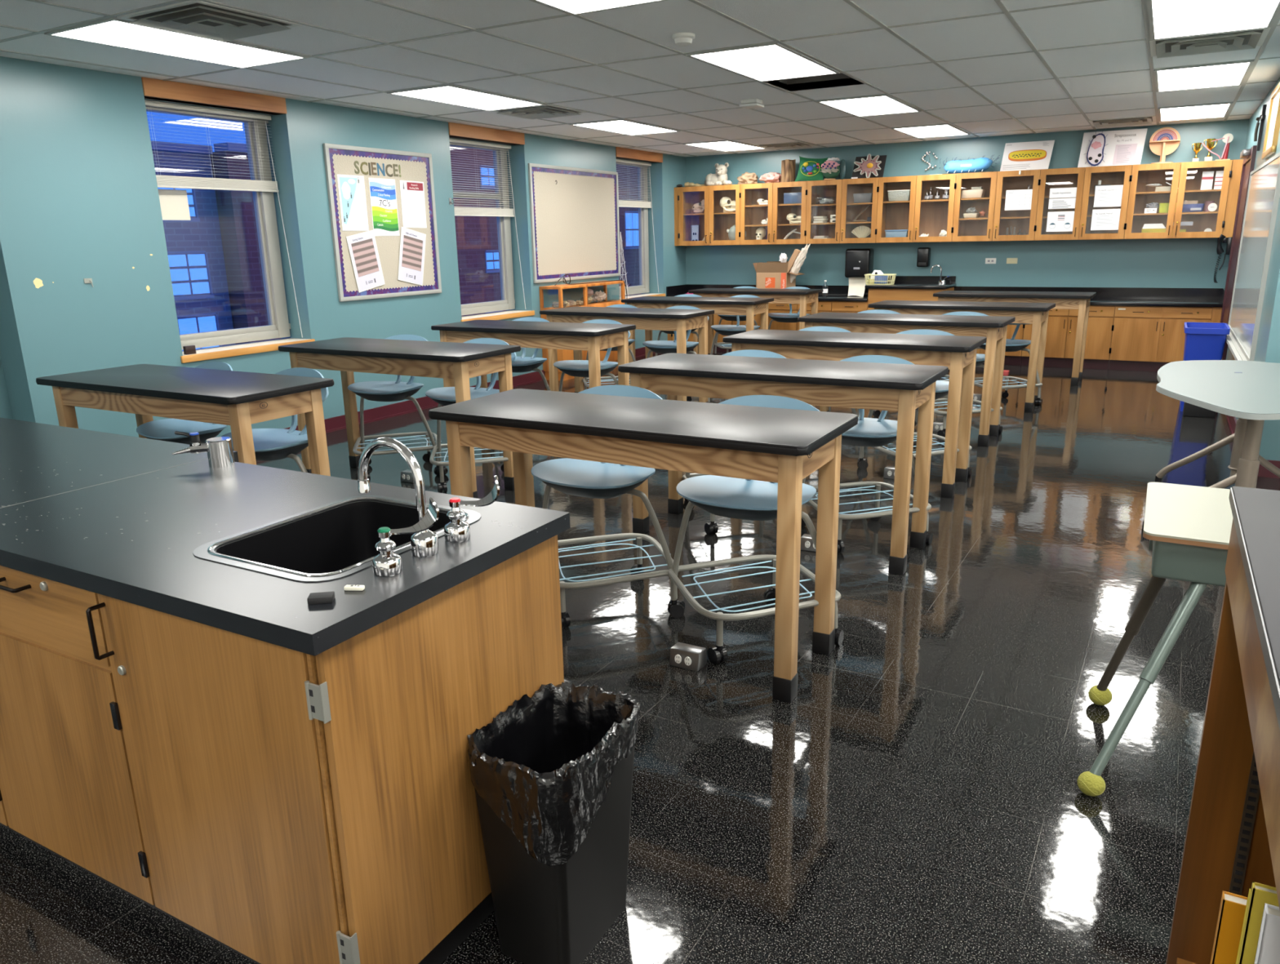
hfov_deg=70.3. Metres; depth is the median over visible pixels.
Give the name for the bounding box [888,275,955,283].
backsplash
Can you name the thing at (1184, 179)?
upper cabinet
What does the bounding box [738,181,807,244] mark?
upper cabinet
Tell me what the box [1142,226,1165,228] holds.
folder
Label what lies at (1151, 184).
papers
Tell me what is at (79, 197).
wall
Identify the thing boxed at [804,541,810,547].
receptacle
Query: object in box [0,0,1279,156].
ceiling
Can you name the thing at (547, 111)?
ceiling vent
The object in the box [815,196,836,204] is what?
tub
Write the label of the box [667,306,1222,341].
trim
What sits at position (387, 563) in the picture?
valve
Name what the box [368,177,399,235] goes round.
poster
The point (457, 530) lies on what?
valve
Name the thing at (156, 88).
trim
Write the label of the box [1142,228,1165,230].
notebook
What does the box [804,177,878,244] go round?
upper cabinet
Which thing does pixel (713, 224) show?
upper cabinet
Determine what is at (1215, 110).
recessed light
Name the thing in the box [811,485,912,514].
wire shelf
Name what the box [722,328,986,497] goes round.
lab table
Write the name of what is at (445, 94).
recessed light
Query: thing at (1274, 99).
print
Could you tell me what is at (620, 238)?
tower
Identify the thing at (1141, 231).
notebook
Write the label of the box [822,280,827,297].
water bottle
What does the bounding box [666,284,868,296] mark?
backsplash
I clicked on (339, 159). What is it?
bulletin board
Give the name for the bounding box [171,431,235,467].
turret
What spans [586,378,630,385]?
wire shelf
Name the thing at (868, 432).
chair
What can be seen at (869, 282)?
tub
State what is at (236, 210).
brick building
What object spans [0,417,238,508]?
countertop
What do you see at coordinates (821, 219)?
book
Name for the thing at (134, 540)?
countertop
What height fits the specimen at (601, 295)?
0.137 m
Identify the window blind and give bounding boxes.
[144,100,302,337]
[448,137,525,308]
[616,159,658,290]
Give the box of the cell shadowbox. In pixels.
[851,153,886,178]
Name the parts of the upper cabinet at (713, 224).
door, panel, door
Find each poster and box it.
[337,174,368,231]
[346,230,385,292]
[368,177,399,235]
[397,226,426,285]
[400,180,426,227]
[1000,140,1054,171]
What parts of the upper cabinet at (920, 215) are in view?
door, panel, door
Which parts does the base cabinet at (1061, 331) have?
door, drawer, door, drawer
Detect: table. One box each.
[35,364,333,475]
[278,337,520,498]
[428,388,857,702]
[431,320,635,388]
[539,306,714,402]
[617,353,948,575]
[621,296,773,375]
[688,288,822,355]
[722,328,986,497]
[797,312,1015,446]
[867,300,1055,412]
[933,290,1096,386]
[1142,360,1279,531]
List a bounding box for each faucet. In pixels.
[357,437,439,557]
[930,264,950,284]
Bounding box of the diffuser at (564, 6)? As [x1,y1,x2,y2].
[539,0,652,13]
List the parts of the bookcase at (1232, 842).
shelf, rail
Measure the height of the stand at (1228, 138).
0.273 m
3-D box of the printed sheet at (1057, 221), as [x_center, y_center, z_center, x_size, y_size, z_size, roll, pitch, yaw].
[4.750,-2.938,10.251,0.288,0.218,0.002,7,17,29]
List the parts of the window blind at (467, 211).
rail, ladder cord, pull cord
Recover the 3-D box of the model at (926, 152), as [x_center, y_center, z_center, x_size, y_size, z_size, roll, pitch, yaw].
[3.532,-3.916,11.081,0.198,0.229,0.036,7,17,29]
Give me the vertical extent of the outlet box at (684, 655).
0.066 m
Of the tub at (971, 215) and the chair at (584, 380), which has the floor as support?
the chair at (584, 380)
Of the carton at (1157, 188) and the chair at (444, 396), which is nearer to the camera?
the chair at (444, 396)
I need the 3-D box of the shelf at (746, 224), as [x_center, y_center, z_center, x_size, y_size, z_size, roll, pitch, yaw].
[1.822,-3.405,12.045,0.876,0.018,0.322,7,17,29]
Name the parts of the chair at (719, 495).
leg, post, seat, backrest, post, leg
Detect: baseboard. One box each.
[284,346,655,433]
[1225,414,1279,478]
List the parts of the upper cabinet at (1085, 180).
door, door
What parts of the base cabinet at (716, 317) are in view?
door, door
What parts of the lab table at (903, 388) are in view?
leg, leg, leg, leg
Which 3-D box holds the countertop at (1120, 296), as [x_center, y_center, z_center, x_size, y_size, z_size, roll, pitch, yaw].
[5.005,-2.126,10.378,2.852,0.160,0.629,7,17,29]
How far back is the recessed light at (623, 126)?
9.09 m
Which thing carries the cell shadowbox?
on the upper cabinet at (846, 211)
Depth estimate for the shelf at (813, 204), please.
11.49 m
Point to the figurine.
(720, 178)
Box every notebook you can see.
[1141,231,1165,232]
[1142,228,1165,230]
[1142,229,1165,231]
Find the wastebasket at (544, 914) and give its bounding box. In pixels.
[468,703,634,963]
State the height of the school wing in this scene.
10.830 m
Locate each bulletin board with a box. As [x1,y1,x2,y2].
[323,143,441,302]
[528,163,620,283]
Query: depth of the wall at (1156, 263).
10.93 m
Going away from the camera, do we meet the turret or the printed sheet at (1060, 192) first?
the turret
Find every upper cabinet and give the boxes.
[677,184,740,245]
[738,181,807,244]
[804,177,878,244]
[875,173,956,243]
[951,169,1040,241]
[1034,164,1132,240]
[1124,160,1232,239]
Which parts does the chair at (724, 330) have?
leg, seat, backrest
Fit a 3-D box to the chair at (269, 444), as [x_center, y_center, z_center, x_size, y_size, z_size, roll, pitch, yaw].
[-1.815,-0.094,4.594,0.586,0.918,0.583,-3,15,-8]
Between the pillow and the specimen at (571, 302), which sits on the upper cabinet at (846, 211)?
the pillow
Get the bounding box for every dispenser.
[844,248,874,296]
[916,247,930,266]
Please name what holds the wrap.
on the carton at (1146, 210)
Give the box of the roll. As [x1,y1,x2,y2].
[789,244,809,283]
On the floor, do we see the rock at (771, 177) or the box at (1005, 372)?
the box at (1005, 372)
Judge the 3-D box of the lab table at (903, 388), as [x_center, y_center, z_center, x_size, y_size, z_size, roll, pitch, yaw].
[0.693,-0.138,4.608,1.522,0.900,0.582,7,17,29]
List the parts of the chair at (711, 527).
leg, post, backrest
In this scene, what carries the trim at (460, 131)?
attached to the wall at (79, 197)
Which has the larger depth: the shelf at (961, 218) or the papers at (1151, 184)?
the shelf at (961, 218)
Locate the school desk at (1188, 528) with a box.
[1089,482,1233,776]
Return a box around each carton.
[971,186,982,190]
[1144,208,1156,213]
[1155,186,1170,191]
[1182,200,1197,204]
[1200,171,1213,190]
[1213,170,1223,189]
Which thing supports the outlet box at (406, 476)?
on the floor
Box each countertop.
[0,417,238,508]
[0,457,570,656]
[666,284,868,302]
[864,275,956,288]
[954,286,1224,306]
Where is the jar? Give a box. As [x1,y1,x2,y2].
[1203,200,1214,212]
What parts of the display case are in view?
frame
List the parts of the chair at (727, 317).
leg, seat, backrest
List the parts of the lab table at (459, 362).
leg, leg, leg, leg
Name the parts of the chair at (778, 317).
leg, seat, backrest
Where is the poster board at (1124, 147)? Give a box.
[1077,128,1147,167]
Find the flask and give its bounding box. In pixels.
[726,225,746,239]
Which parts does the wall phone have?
coiled cord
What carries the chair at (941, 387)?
on the floor
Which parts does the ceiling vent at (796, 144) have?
frame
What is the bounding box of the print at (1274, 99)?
[1266,91,1279,150]
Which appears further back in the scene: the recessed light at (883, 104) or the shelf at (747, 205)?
the shelf at (747, 205)
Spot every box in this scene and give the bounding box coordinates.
[400,469,413,483]
[669,642,706,671]
[691,224,698,240]
[752,261,804,288]
[800,533,816,551]
[866,217,871,222]
[874,275,887,284]
[883,466,894,479]
[933,422,942,431]
[973,393,982,400]
[1003,369,1008,375]
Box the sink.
[192,494,480,582]
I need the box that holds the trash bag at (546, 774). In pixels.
[466,681,639,866]
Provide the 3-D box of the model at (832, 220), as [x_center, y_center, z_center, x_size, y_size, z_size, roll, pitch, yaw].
[2.497,-3.335,11.600,0.110,0.047,0.128,7,17,29]
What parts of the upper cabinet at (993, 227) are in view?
door, door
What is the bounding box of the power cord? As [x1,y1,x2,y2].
[554,274,627,298]
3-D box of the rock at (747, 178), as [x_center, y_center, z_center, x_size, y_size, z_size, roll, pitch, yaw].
[1.428,-4.023,12.088,0.315,0.191,0.188,7,17,29]
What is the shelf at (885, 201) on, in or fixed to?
attached to the upper cabinet at (920, 215)
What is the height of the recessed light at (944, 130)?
0.012 m
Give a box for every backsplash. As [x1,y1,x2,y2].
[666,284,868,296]
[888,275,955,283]
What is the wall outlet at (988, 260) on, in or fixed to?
attached to the wall at (1156, 263)
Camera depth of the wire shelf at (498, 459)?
5.79 m
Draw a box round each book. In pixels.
[813,216,827,218]
[813,217,828,221]
[813,220,826,222]
[813,235,828,237]
[1209,890,1247,963]
[1235,887,1251,963]
[1237,881,1279,963]
[1253,902,1279,963]
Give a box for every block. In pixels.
[182,345,195,355]
[306,591,334,604]
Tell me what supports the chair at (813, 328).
on the floor
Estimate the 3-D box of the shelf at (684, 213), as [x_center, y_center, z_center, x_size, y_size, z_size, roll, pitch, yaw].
[1.022,-3.671,12.438,0.876,0.018,0.322,7,17,29]
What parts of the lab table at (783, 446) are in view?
leg, leg, leg, leg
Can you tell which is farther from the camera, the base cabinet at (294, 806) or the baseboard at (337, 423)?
the baseboard at (337, 423)
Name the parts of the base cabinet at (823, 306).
door, drawer, door, drawer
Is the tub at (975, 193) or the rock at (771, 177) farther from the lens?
the rock at (771, 177)
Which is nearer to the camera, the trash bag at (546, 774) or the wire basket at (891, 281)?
the trash bag at (546, 774)
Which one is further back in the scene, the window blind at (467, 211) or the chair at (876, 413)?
the window blind at (467, 211)
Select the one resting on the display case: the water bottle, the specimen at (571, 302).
the specimen at (571, 302)
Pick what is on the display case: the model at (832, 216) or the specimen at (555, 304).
the specimen at (555, 304)
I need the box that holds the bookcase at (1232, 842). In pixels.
[1165,486,1279,963]
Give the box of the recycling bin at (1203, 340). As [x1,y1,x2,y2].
[1179,322,1230,411]
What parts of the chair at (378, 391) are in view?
leg, seat, backrest, leg, post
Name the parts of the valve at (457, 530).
wing handle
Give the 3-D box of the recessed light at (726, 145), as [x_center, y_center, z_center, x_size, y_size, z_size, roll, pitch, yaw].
[1.064,-4.133,11.181,0.592,0.012,1.193,7,17,29]
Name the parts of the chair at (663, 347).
leg, seat, backrest, leg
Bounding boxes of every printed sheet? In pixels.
[1004,189,1032,210]
[1046,211,1074,231]
[1048,187,1076,198]
[1048,197,1075,208]
[1090,208,1120,230]
[1093,185,1123,207]
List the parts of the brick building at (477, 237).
pane, pane, pane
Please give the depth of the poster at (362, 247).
7.77 m
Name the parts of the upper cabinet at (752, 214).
door, panel, door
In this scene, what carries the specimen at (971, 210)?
on the tub at (971, 215)
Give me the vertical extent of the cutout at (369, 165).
0.102 m
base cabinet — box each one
[0,565,192,928]
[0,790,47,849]
[85,534,564,963]
[671,314,732,351]
[732,303,797,330]
[796,301,867,330]
[867,286,954,310]
[976,324,1023,365]
[1021,305,1115,369]
[1108,305,1213,372]
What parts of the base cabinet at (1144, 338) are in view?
door, drawer, door, drawer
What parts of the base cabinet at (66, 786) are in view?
handle, drawer, rail, door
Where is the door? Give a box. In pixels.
[1219,145,1257,359]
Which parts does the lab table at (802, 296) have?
leg, leg, leg, leg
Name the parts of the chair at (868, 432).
post, seat, backrest, post, leg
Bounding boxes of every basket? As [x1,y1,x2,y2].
[864,273,896,284]
[1158,203,1176,213]
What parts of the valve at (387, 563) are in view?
wing handle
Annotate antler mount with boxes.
[783,228,800,239]
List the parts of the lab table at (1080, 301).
leg, leg, leg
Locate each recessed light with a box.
[44,17,308,68]
[386,84,545,111]
[530,0,668,15]
[569,119,679,135]
[683,140,764,151]
[685,42,839,82]
[816,94,921,116]
[891,124,970,138]
[1146,0,1279,39]
[1154,60,1253,92]
[1157,102,1232,121]
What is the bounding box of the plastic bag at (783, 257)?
[778,253,787,262]
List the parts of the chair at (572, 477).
leg, post, seat, backrest, post, leg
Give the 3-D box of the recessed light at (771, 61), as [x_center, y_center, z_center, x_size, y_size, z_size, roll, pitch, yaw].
[0.830,-2.717,5.906,0.592,0.012,1.193,7,17,29]
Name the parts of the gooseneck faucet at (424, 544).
spout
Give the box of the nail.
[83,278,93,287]
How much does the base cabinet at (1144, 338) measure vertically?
0.714 m
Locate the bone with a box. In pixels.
[684,182,706,186]
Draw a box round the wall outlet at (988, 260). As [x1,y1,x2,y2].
[985,257,995,263]
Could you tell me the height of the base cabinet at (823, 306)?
0.714 m
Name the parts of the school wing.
pane, pane, pane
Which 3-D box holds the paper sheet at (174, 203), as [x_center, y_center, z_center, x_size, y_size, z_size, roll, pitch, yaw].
[-3.359,-1.976,6.474,0.002,0.210,0.310,7,17,29]
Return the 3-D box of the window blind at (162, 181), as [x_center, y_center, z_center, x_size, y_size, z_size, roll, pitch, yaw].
[-3.078,-1.873,6.741,0.142,1.693,1.125,7,17,29]
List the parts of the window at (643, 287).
frame, sill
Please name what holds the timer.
on the upper cabinet at (1184, 179)
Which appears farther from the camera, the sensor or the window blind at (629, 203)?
the window blind at (629, 203)
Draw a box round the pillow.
[794,155,828,182]
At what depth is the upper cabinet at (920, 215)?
11.16 m
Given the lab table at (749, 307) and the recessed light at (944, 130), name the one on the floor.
the lab table at (749, 307)
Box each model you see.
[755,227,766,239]
[820,157,839,180]
[830,214,835,218]
[830,218,835,222]
[921,151,937,170]
[939,155,999,174]
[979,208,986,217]
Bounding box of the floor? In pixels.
[0,350,1279,963]
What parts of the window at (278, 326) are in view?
sill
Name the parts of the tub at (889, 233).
lid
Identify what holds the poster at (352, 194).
attached to the bulletin board at (339, 159)
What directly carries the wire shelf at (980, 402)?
attached to the chair at (980, 357)
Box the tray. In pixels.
[1226,332,1247,360]
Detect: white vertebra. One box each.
[919,233,928,236]
[938,230,946,242]
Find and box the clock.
[1204,228,1212,231]
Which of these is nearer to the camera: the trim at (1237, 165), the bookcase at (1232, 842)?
the bookcase at (1232, 842)
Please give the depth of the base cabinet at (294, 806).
1.76 m
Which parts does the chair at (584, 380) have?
leg, backrest, seat, leg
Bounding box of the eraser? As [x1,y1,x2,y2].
[343,584,364,591]
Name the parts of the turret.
lever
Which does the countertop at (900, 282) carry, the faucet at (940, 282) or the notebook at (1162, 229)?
the faucet at (940, 282)
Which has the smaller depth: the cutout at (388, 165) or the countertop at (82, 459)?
the countertop at (82, 459)
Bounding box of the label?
[1190,208,1201,210]
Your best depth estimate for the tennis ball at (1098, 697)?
2.98 m
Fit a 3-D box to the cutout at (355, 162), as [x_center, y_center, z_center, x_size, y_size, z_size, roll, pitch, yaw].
[-2.363,-2.625,7.581,0.002,0.105,0.055,7,17,29]
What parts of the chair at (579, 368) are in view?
leg, seat, backrest, leg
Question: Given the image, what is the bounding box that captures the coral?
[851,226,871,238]
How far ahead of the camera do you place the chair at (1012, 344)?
8.16 m
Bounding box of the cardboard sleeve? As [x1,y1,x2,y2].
[787,248,800,272]
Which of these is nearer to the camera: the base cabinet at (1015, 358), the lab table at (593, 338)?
the lab table at (593, 338)
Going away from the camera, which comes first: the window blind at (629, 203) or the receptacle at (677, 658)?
the receptacle at (677, 658)
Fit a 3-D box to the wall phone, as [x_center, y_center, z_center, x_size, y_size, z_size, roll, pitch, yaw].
[6.187,-2.374,9.642,0.145,0.511,0.153,7,17,29]
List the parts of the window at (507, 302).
sill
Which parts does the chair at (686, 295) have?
leg, backrest, leg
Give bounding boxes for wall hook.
[448,198,454,204]
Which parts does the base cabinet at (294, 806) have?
handle, door, panel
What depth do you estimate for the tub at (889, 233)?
11.21 m
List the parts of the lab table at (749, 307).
leg, leg, leg, leg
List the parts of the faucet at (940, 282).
spout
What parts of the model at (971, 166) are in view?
board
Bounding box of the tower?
[618,231,629,298]
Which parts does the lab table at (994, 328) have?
leg, leg, leg, leg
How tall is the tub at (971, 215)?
0.054 m
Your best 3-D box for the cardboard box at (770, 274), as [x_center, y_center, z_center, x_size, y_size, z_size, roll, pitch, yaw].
[1.839,-2.674,11.975,0.610,0.445,0.372,7,17,29]
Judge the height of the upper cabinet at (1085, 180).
0.775 m
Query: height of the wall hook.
0.060 m
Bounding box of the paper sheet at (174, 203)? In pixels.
[158,189,190,220]
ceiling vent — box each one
[115,0,302,41]
[491,104,586,119]
[753,141,816,150]
[1088,115,1155,127]
[1149,27,1271,58]
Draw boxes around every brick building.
[210,142,281,344]
[449,146,639,315]
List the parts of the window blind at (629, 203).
rail, ladder cord, pull cord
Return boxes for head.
[871,270,884,279]
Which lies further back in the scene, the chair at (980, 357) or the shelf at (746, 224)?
the shelf at (746, 224)
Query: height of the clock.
0.081 m
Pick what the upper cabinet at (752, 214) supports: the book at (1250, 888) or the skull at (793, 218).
the skull at (793, 218)
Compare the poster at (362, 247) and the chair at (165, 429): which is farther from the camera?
the poster at (362, 247)
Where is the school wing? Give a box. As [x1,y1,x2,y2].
[151,141,235,351]
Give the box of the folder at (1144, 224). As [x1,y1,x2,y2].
[1143,223,1163,225]
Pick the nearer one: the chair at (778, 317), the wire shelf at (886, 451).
the wire shelf at (886, 451)
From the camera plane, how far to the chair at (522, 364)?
7.24 m
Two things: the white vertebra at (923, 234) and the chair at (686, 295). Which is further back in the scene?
the white vertebra at (923, 234)
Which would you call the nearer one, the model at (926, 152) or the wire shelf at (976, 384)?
the wire shelf at (976, 384)
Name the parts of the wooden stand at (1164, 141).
stem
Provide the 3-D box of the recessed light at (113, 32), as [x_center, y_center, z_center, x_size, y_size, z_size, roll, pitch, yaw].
[-2.518,-2.418,5.038,0.592,0.012,1.193,7,17,29]
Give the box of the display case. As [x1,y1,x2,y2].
[539,280,625,381]
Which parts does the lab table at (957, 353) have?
leg, leg, leg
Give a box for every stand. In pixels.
[1149,127,1180,164]
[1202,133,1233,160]
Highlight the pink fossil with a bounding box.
[582,288,594,296]
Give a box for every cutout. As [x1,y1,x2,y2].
[354,160,359,173]
[360,161,368,174]
[368,162,371,175]
[370,162,377,175]
[376,163,385,176]
[385,164,393,177]
[392,164,398,176]
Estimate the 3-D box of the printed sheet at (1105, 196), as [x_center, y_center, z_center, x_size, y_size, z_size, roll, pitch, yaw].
[5.147,-3.135,9.965,0.288,0.224,0.002,7,17,29]
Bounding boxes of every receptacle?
[674,654,681,663]
[684,656,691,665]
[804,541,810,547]
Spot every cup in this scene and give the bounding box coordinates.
[1191,142,1203,161]
[1204,138,1217,161]
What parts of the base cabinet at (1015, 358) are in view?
door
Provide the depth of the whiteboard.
6.80 m
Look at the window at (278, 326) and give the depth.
7.09 m
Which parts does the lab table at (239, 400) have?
leg, leg, leg, leg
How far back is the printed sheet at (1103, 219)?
10.03 m
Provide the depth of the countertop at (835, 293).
12.09 m
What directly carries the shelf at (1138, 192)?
attached to the upper cabinet at (1184, 179)
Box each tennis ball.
[1076,771,1105,795]
[1088,684,1112,705]
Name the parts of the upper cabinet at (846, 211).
door, panel, door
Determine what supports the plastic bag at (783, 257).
in the cardboard box at (770, 274)
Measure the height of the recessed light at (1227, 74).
0.012 m
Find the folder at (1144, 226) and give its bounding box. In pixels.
[1142,226,1164,227]
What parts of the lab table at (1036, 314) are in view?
leg, leg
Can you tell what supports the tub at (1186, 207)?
on the upper cabinet at (1184, 179)
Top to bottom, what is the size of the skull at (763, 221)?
0.086 m
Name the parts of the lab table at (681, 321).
leg, leg, leg, leg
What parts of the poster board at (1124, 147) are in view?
text panel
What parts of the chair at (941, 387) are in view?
leg, backrest, seat, leg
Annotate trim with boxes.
[141,77,286,115]
[448,122,524,145]
[615,146,662,163]
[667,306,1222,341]
[674,159,1243,245]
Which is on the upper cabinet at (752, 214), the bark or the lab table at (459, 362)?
the bark
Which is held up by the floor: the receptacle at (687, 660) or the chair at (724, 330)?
the chair at (724, 330)
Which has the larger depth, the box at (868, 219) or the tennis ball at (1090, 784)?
the box at (868, 219)
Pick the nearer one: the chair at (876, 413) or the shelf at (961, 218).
the chair at (876, 413)
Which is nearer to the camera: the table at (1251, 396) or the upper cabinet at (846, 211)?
the table at (1251, 396)
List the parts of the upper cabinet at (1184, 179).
door, label strip, door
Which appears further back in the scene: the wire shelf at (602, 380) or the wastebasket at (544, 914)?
the wire shelf at (602, 380)
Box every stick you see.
[852,219,866,222]
[853,204,870,220]
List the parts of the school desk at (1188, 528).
leg, plate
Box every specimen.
[551,301,559,307]
[566,300,573,306]
[575,300,582,306]
[587,296,592,302]
[591,296,597,302]
[593,290,606,301]
[965,207,976,213]
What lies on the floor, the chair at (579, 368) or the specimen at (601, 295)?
the chair at (579, 368)
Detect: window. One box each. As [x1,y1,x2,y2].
[145,106,315,363]
[449,142,534,321]
[616,162,665,300]
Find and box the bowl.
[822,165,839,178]
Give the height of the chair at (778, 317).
0.915 m
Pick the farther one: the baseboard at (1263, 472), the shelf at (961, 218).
the shelf at (961, 218)
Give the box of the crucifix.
[1253,104,1266,151]
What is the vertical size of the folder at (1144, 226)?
0.012 m
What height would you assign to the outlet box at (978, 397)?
0.066 m
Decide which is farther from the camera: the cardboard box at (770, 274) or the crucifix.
the cardboard box at (770, 274)
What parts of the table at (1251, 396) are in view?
post, post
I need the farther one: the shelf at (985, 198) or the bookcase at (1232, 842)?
the shelf at (985, 198)
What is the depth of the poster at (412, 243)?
8.24 m
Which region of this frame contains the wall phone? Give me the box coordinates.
[1213,234,1232,283]
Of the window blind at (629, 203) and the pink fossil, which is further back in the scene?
the window blind at (629, 203)
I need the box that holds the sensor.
[739,98,764,109]
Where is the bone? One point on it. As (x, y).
(687, 184)
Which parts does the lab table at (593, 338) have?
leg, leg, leg, leg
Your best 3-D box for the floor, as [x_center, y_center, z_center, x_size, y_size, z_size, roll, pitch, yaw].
[0.839,0.285,4.949,9.600,0.100,15.400,7,17,29]
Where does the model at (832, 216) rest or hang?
on the model at (832, 220)
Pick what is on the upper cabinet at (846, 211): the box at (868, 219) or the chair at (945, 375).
the box at (868, 219)
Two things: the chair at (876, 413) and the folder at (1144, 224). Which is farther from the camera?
the folder at (1144, 224)
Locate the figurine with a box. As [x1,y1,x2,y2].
[704,162,732,186]
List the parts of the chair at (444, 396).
leg, post, seat, backrest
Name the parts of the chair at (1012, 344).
seat, leg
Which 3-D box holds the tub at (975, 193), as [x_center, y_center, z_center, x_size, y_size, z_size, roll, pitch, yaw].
[3.925,-3.413,10.774,0.300,0.094,0.160,7,17,29]
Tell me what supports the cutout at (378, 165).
attached to the bulletin board at (339, 159)
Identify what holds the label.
attached to the tub at (1186, 207)
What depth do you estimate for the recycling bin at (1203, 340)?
7.58 m
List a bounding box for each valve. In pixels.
[372,497,439,577]
[444,475,499,542]
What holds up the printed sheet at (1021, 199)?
attached to the upper cabinet at (993, 227)
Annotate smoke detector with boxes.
[671,32,694,46]
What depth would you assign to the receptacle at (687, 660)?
3.30 m
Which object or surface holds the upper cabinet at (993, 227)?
attached to the wall at (1156, 263)
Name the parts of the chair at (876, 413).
backrest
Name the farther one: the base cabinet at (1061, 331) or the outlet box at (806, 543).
the base cabinet at (1061, 331)
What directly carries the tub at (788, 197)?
on the upper cabinet at (752, 214)
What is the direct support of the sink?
in the countertop at (134, 540)
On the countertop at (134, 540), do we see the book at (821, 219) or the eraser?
the eraser
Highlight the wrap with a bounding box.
[1146,202,1159,208]
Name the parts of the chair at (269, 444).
seat, leg, backrest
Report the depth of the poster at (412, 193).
8.19 m
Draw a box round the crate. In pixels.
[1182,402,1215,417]
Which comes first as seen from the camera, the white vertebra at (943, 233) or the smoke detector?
the smoke detector
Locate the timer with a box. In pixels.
[1208,203,1217,211]
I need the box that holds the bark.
[781,159,795,182]
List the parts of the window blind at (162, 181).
ladder cord, rail, pull cord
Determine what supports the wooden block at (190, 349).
on the window at (278, 326)
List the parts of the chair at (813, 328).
backrest, leg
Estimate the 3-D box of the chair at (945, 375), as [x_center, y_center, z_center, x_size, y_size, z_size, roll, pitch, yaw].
[2.702,-1.230,8.593,0.590,0.870,0.584,-7,16,-20]
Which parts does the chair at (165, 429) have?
seat, backrest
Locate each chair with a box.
[136,361,232,444]
[221,367,328,472]
[347,334,441,480]
[425,337,516,493]
[490,317,551,391]
[530,384,684,627]
[553,319,630,391]
[582,304,636,390]
[642,306,710,403]
[655,293,702,355]
[668,395,844,664]
[682,349,801,534]
[710,294,759,355]
[714,286,759,355]
[768,286,810,329]
[799,326,866,466]
[800,355,933,553]
[828,309,901,417]
[857,329,972,478]
[914,311,1002,437]
[940,374,949,381]
[960,323,1042,405]
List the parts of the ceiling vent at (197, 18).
frame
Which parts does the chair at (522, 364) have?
seat, backrest, leg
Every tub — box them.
[783,192,801,204]
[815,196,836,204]
[853,192,872,203]
[868,279,875,284]
[884,229,908,237]
[887,189,910,201]
[960,189,985,198]
[963,213,979,217]
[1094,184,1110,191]
[1182,203,1204,212]
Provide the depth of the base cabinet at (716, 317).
12.37 m
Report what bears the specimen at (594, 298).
on the display case
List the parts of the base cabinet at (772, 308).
door, drawer, door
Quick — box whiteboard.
[1226,152,1279,360]
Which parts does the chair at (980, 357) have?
post, backrest, seat, leg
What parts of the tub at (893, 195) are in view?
lid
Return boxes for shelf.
[357,435,441,451]
[434,447,503,462]
[558,538,671,582]
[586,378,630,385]
[587,298,618,303]
[681,560,814,612]
[683,212,735,215]
[718,343,731,346]
[745,203,801,207]
[745,223,800,226]
[810,222,871,225]
[811,202,872,206]
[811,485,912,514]
[882,435,944,453]
[883,199,948,204]
[933,401,981,410]
[959,216,1030,220]
[960,196,1005,200]
[974,379,1026,386]
[1044,194,1094,198]
[1133,211,1217,215]
[1135,189,1221,195]
[1149,139,1180,142]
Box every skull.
[692,199,704,213]
[719,196,735,212]
[756,198,768,204]
[761,218,767,224]
[786,213,800,223]
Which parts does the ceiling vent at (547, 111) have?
frame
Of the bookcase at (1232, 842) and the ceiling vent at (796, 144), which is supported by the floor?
the bookcase at (1232, 842)
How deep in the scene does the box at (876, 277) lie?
11.23 m
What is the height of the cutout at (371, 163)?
0.102 m
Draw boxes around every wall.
[0,56,685,437]
[684,119,1248,288]
[1226,77,1279,461]
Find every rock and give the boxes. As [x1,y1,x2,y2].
[737,172,758,184]
[759,172,781,182]
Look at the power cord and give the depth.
10.26 m
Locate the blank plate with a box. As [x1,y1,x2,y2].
[1006,257,1017,263]
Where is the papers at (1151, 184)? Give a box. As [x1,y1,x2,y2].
[1145,183,1161,186]
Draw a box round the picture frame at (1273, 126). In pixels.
[1261,82,1279,159]
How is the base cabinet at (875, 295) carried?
on the floor
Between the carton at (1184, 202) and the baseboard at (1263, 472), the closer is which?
the baseboard at (1263, 472)

